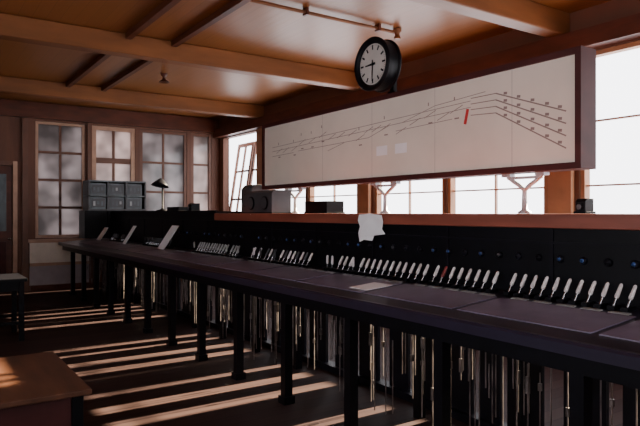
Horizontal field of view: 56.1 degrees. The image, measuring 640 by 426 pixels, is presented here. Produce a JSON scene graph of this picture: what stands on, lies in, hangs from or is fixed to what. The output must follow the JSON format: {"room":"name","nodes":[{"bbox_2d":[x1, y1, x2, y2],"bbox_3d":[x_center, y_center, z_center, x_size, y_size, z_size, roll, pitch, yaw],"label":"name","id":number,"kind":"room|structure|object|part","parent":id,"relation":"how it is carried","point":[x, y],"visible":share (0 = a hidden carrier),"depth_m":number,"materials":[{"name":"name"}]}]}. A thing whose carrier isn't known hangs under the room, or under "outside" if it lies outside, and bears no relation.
{"room":"railway signal box","nodes":[
{"label":"railway signal box","id":0,"kind":"room"},
{"bbox_2d":[0,116,218,293],"bbox_3d":[-6.026,-0.325,11.717,8.750,3.750,0.150,0,0,-34],"label":"wall","id":1,"kind":"structure","parent":0,"point":[10,127],"depth_m":11.86,"materials":[{"name":"brown wood"}]},
{"bbox_2d":[0,161,16,292],"bbox_3d":[-6.350,0.274,11.314,1.160,2.548,0.145,0,0,-34],"label":"door","id":2,"kind":"structure","parent":1,"relation":"in","point":[8,169],"depth_m":11.58,"materials":[{"name":"red wood"}]},
{"bbox_2d":[22,118,90,291],"bbox_3d":[-5.293,-0.155,12.089,1.280,3.409,0.058,0,0,-34],"label":"trim","id":3,"kind":"structure","parent":1,"relation":"attached to","point":[24,120],"depth_m":11.73,"materials":[{"name":"brown wood"}]},
{"bbox_2d":[28,238,88,285],"bbox_3d":[-5.255,0.975,12.096,1.150,0.910,0.088,0,0,-34],"label":"trim","id":4,"kind":"structure","parent":1,"relation":"attached to","point":[49,264],"depth_m":12.01,"materials":[{"name":"beige paint"}]},
{"bbox_2d":[35,121,84,237],"bbox_3d":[-5.286,-0.665,12.203,0.932,2.322,0.100,0,0,-34],"label":"window","id":5,"kind":"structure","parent":1,"relation":"in","point":[59,147],"depth_m":12.17,"materials":[{"name":"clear glass"}]},
{"bbox_2d":[30,279,181,291],"bbox_3d":[-4.074,1.494,12.938,3.950,0.109,0.028,0,0,-34],"label":"baseboard","id":6,"kind":"structure","parent":1,"relation":"attached to","point":[88,284],"depth_m":12.10,"materials":[{"name":"red wood"}]},
{"bbox_2d":[0,99,214,132],"bbox_3d":[-5.953,-2.025,11.602,8.420,0.310,0.118,0,0,-34],"label":"trim","id":7,"kind":"structure","parent":1,"relation":"attached to","point":[11,108],"depth_m":12.50,"materials":[{"name":"red wood"}]},
{"bbox_2d":[92,125,134,180],"bbox_3d":[-4.410,-0.790,12.801,0.892,2.072,0.100,0,0,-34],"label":"window","id":8,"kind":"structure","parent":1,"relation":"in","point":[113,148],"depth_m":12.78,"materials":[{"name":"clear glass"}]},
{"bbox_2d":[140,129,186,210],"bbox_3d":[-3.510,-0.790,13.415,1.072,2.072,0.100,0,0,-34],"label":"window","id":9,"kind":"structure","parent":1,"relation":"in","point":[163,154],"depth_m":13.43,"materials":[{"name":"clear glass"}]},
{"bbox_2d":[191,133,210,209],"bbox_3d":[-2.775,-0.790,13.916,0.492,2.072,0.100,0,0,-34],"label":"window","id":10,"kind":"structure","parent":1,"relation":"in","point":[200,143],"depth_m":13.93,"materials":[{"name":"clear glass"}]},
{"bbox_2d":[187,203,199,210],"bbox_3d":[-1.902,-0.086,9.028,0.167,0.120,0.160,0,0,-34],"label":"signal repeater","id":11,"kind":"object","parent":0,"point":[191,206],"depth_m":8.97,"materials":[{"name":"black metal"}]},
{"bbox_2d":[0,0,611,118],"bbox_3d":[-1.526,-2.250,5.254,9.000,0.100,16.000,0,0,-34],"label":"ceiling","id":12,"kind":"structure","parent":0,"point":[253,28],"depth_m":7.48,"materials":[{"name":"brown wood"}]},
{"bbox_2d":[66,0,180,87],"bbox_3d":[-2.381,-2.161,7.394,0.070,0.072,6.680,0,0,-34],"label":"batten","id":13,"kind":"object","parent":12,"relation":"attached to","point":[166,5],"depth_m":7.02,"materials":[{"name":"brown wood"}]},
{"bbox_2d":[0,76,263,117],"bbox_3d":[-4.738,-2.074,9.962,8.580,0.248,0.200,0,0,-34],"label":"ceiling beam","id":14,"kind":"structure","parent":12,"relation":"attached to","point":[8,85],"depth_m":10.71,"materials":[{"name":"brown wood"}]},
{"bbox_2d":[159,73,168,83],"bbox_3d":[-2.458,-2.127,9.460,0.170,0.140,0.170,0,0,-34],"label":"ceiling lamp","id":15,"kind":"object","parent":12,"relation":"attached to","point":[163,81],"depth_m":9.44,"materials":[{"name":"brown metal"}]},
{"bbox_2d":[101,0,250,91],"bbox_3d":[-1.902,-2.161,7.721,0.070,0.072,6.680,0,0,-34],"label":"batten","id":16,"kind":"object","parent":12,"relation":"attached to","point":[233,5],"depth_m":7.10,"materials":[{"name":"brown wood"}]},
{"bbox_2d":[0,13,361,90],"bbox_3d":[-2.822,-2.074,7.154,8.580,0.248,0.200,0,0,-34],"label":"ceiling beam","id":17,"kind":"structure","parent":12,"relation":"attached to","point":[16,28],"depth_m":7.62,"materials":[{"name":"brown wood"}]},
{"bbox_2d":[250,0,400,39],"bbox_3d":[-0.627,-2.138,6.109,3.849,0.121,0.099,0,0,-34],"label":"conduit","id":18,"kind":"object","parent":12,"relation":"attached to","point":[305,11],"depth_m":6.59,"materials":[{"name":"metal"}]},
{"bbox_2d":[409,0,569,37],"bbox_3d":[-0.850,-2.074,4.262,8.580,0.248,0.200,0,0,-34],"label":"ceiling beam","id":19,"kind":"structure","parent":12,"relation":"attached to","point":[528,16],"depth_m":6.11,"materials":[{"name":"brown wood"}]},
{"bbox_2d":[0,282,622,425],"bbox_3d":[-1.526,1.600,5.254,9.000,0.100,16.000,0,0,-34],"label":"floor","id":20,"kind":"structure","parent":0,"point":[134,378],"depth_m":5.72,"materials":[{"name":"brown wood"}]},
{"bbox_2d":[0,273,27,340],"bbox_3d":[-4.050,1.169,7.375,0.720,0.759,0.750,0,0,-34],"label":"side table","id":21,"kind":"object","parent":20,"relation":"on","point":[13,282],"visible":1,"depth_m":7.26,"materials":[{"name":"black wood"}]},
{"bbox_2d":[0,351,91,425],"bbox_3d":[-2.288,1.319,3.869,1.280,0.459,1.230,0,0,-34],"label":"table","id":22,"kind":"object","parent":20,"relation":"on","point":[37,389],"visible":1,"depth_m":3.71,"materials":[{"name":"brown wood"}]},
{"bbox_2d":[58,210,639,425],"bbox_3d":[-0.531,0.750,6.635,1.760,1.600,13.960,0,0,-34],"label":"desk","id":23,"kind":"object","parent":20,"relation":"on","point":[561,292],"visible":0.96,"depth_m":4.38,"materials":[{"name":"black metal"}]},
{"bbox_2d":[96,227,108,239],"bbox_3d":[-4.191,0.399,11.559,0.143,0.249,0.380,0,0,-34],"label":"sheet","id":24,"kind":"object","parent":23,"relation":"on","point":[105,229],"visible":1,"depth_m":11.53,"materials":[{"name":"paper"}]},
{"bbox_2d":[83,180,145,210],"bbox_3d":[-4.200,-0.350,12.279,1.140,0.599,0.480,0,0,-34],"label":"drawer unit","id":25,"kind":"object","parent":23,"relation":"on","point":[97,194],"visible":1,"depth_m":12.09,"materials":[{"name":"grey metal"}]},
{"bbox_2d":[122,226,136,243],"bbox_3d":[-3.225,0.370,10.159,0.301,0.308,0.132,0,0,5],"label":"sheet","id":26,"kind":"object","parent":23,"relation":"on","point":[133,227],"visible":1,"depth_m":10.14,"materials":[{"name":"paper"}]},
{"bbox_2d":[151,178,168,210],"bbox_3d":[-2.715,-0.309,10.214,0.311,0.564,0.299,0,0,-34],"label":"desk lamp","id":27,"kind":"object","parent":23,"relation":"on","point":[160,183],"visible":0.92,"depth_m":10.21,"materials":[{"name":"black metal"}]},
{"bbox_2d":[157,225,178,249],"bbox_3d":[-2.192,0.352,8.661,0.179,0.344,0.420,0,0,-34],"label":"sheet","id":28,"kind":"object","parent":23,"relation":"on","point":[172,230],"visible":1,"depth_m":8.64,"materials":[{"name":"paper"}]},
{"bbox_2d":[166,207,187,210],"bbox_3d":[-2.248,-0.061,9.543,0.218,0.070,0.520,0,0,-34],"label":"switch box","id":29,"kind":"object","parent":23,"relation":"on","point":[168,208],"visible":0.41,"depth_m":9.35,"materials":[{"name":"black metal"}]},
{"bbox_2d":[240,185,262,212],"bbox_3d":[-0.849,-0.180,7.858,0.287,0.370,0.320,0,0,-34],"label":"instrument","id":30,"kind":"object","parent":23,"relation":"on","point":[246,188],"visible":0.41,"depth_m":7.80,"materials":[{"name":"black metal"}]},
{"bbox_2d":[244,190,291,212],"bbox_3d":[-0.631,-0.131,7.183,0.287,0.270,0.680,0,0,-34],"label":"instrument","id":31,"kind":"object","parent":23,"relation":"on","point":[265,201],"visible":0.89,"depth_m":6.96,"materials":[{"name":"black metal"}]},
{"bbox_2d":[304,201,344,212],"bbox_3d":[0.043,-0.060,6.433,0.238,0.130,0.440,0,0,-34],"label":"box","id":32,"kind":"object","parent":23,"relation":"on","point":[310,206],"visible":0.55,"depth_m":6.29,"materials":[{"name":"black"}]},
{"bbox_2d":[350,282,391,290],"bbox_3d":[0.374,0.539,4.420,0.240,0.024,0.220,0,0,-34],"label":"paper","id":33,"kind":"object","parent":23,"relation":"on","point":[374,285],"visible":1,"depth_m":4.41,"materials":[{"name":"white paper"}]},
{"bbox_2d":[358,214,384,240],"bbox_3d":[0.430,0.128,5.093,0.020,0.245,0.357,0,0,-35],"label":"paper notice","id":34,"kind":"object","parent":23,"relation":"attached to","point":[371,225],"visible":1,"depth_m":5.10,"materials":[{"name":"white paper"}]},
{"bbox_3d":[-0.205,0.282,6.518,0.492,0.635,13.400,0,0,-34],"label":"casing","id":35,"kind":"part","parent":23,"relation":"part of","materials":[{"name":"black metal"}]},
{"bbox_2d":[262,46,595,213],"bbox_3d":[0.575,-0.558,5.882,0.180,1.124,4.410,0,0,-34],"label":"board","id":36,"kind":"object","parent":23,"relation":"on","point":[537,115],"visible":0.94,"depth_m":4.94,"materials":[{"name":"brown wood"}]},
{"bbox_2d":[354,36,401,93],"bbox_3d":[0.623,-1.360,5.582,0.400,0.492,0.492,0,0,-34],"label":"clock","id":37,"kind":"object","parent":36,"relation":"on","point":[378,62],"visible":0.99,"depth_m":5.44,"materials":[{"name":"metal"}]},
{"bbox_2d":[219,0,639,213],"bbox_3d":[2.088,-0.325,7.719,0.150,3.750,15.900,0,0,-34],"label":"wall","id":38,"kind":"structure","parent":0,"point":[614,9],"depth_m":8.06,"materials":[{"name":"brown wood"}]},
{"bbox_2d":[229,141,255,210],"bbox_3d":[-1.589,-0.592,13.370,0.360,2.031,1.600,0,0,-34],"label":"window","id":39,"kind":"structure","parent":38,"relation":"in","point":[251,169],"depth_m":13.70,"materials":[{"name":"wood"}]},
{"bbox_2d":[256,128,261,184],"bbox_3d":[-1.216,-0.642,12.365,0.068,2.205,0.300,0,0,-34],"label":"trim","id":40,"kind":"structure","parent":38,"relation":"attached to","point":[258,131],"depth_m":12.35,"materials":[{"name":"brown wood"}]},
{"bbox_2d":[309,186,356,200],"bbox_3d":[0.253,-0.640,10.401,0.100,2.172,1.492,0,0,-34],"label":"window","id":41,"kind":"structure","parent":38,"relation":"in","point":[312,196],"depth_m":10.84,"materials":[{"name":"white wood"}]},
{"bbox_2d":[357,184,370,212],"bbox_3d":[0.700,-0.642,9.557,0.068,2.205,0.300,0,0,-34],"label":"trim","id":42,"kind":"structure","parent":38,"relation":"attached to","point":[363,190],"depth_m":9.51,"materials":[{"name":"brown wood"}]},
{"bbox_2d":[375,179,443,213],"bbox_3d":[1.323,-0.640,8.832,0.100,2.172,1.492,0,0,-34],"label":"window","id":43,"kind":"structure","parent":38,"relation":"in","point":[378,196],"depth_m":8.83,"materials":[{"name":"white wood"}]},
{"bbox_2d":[213,13,639,138],"bbox_3d":[1.960,-1.845,7.631,0.159,0.190,15.596,0,0,-34],"label":"trim","id":44,"kind":"structure","parent":38,"relation":"attached to","point":[625,28],"depth_m":7.38,"materials":[{"name":"red wood"}]},
{"bbox_2d":[448,175,546,213],"bbox_3d":[2.211,-0.640,7.530,0.100,2.172,1.542,0,0,-34],"label":"window","id":45,"kind":"structure","parent":38,"relation":"in","point":[452,190],"depth_m":7.72,"materials":[{"name":"white wood"}]},
{"bbox_2d":[547,171,573,213],"bbox_3d":[2.673,-0.642,6.665,0.068,2.205,0.300,0,0,-34],"label":"trim","id":46,"kind":"structure","parent":38,"relation":"attached to","point":[560,185],"depth_m":6.63,"materials":[{"name":"brown wood"}]},
{"bbox_2d":[580,40,639,197],"bbox_3d":[3.296,-0.640,5.940,0.100,2.172,1.492,0,0,-34],"label":"window","id":47,"kind":"structure","parent":38,"relation":"in","point":[585,185],"depth_m":6.31,"materials":[{"name":"wood"}]},
{"bbox_2d":[573,198,595,213],"bbox_3d":[1.741,-0.045,3.954,0.127,0.100,0.090,0,0,-34],"label":"signal repeater","id":48,"kind":"object","parent":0,"point":[583,205],"depth_m":3.92,"materials":[{"name":"black metal"}]}
]}

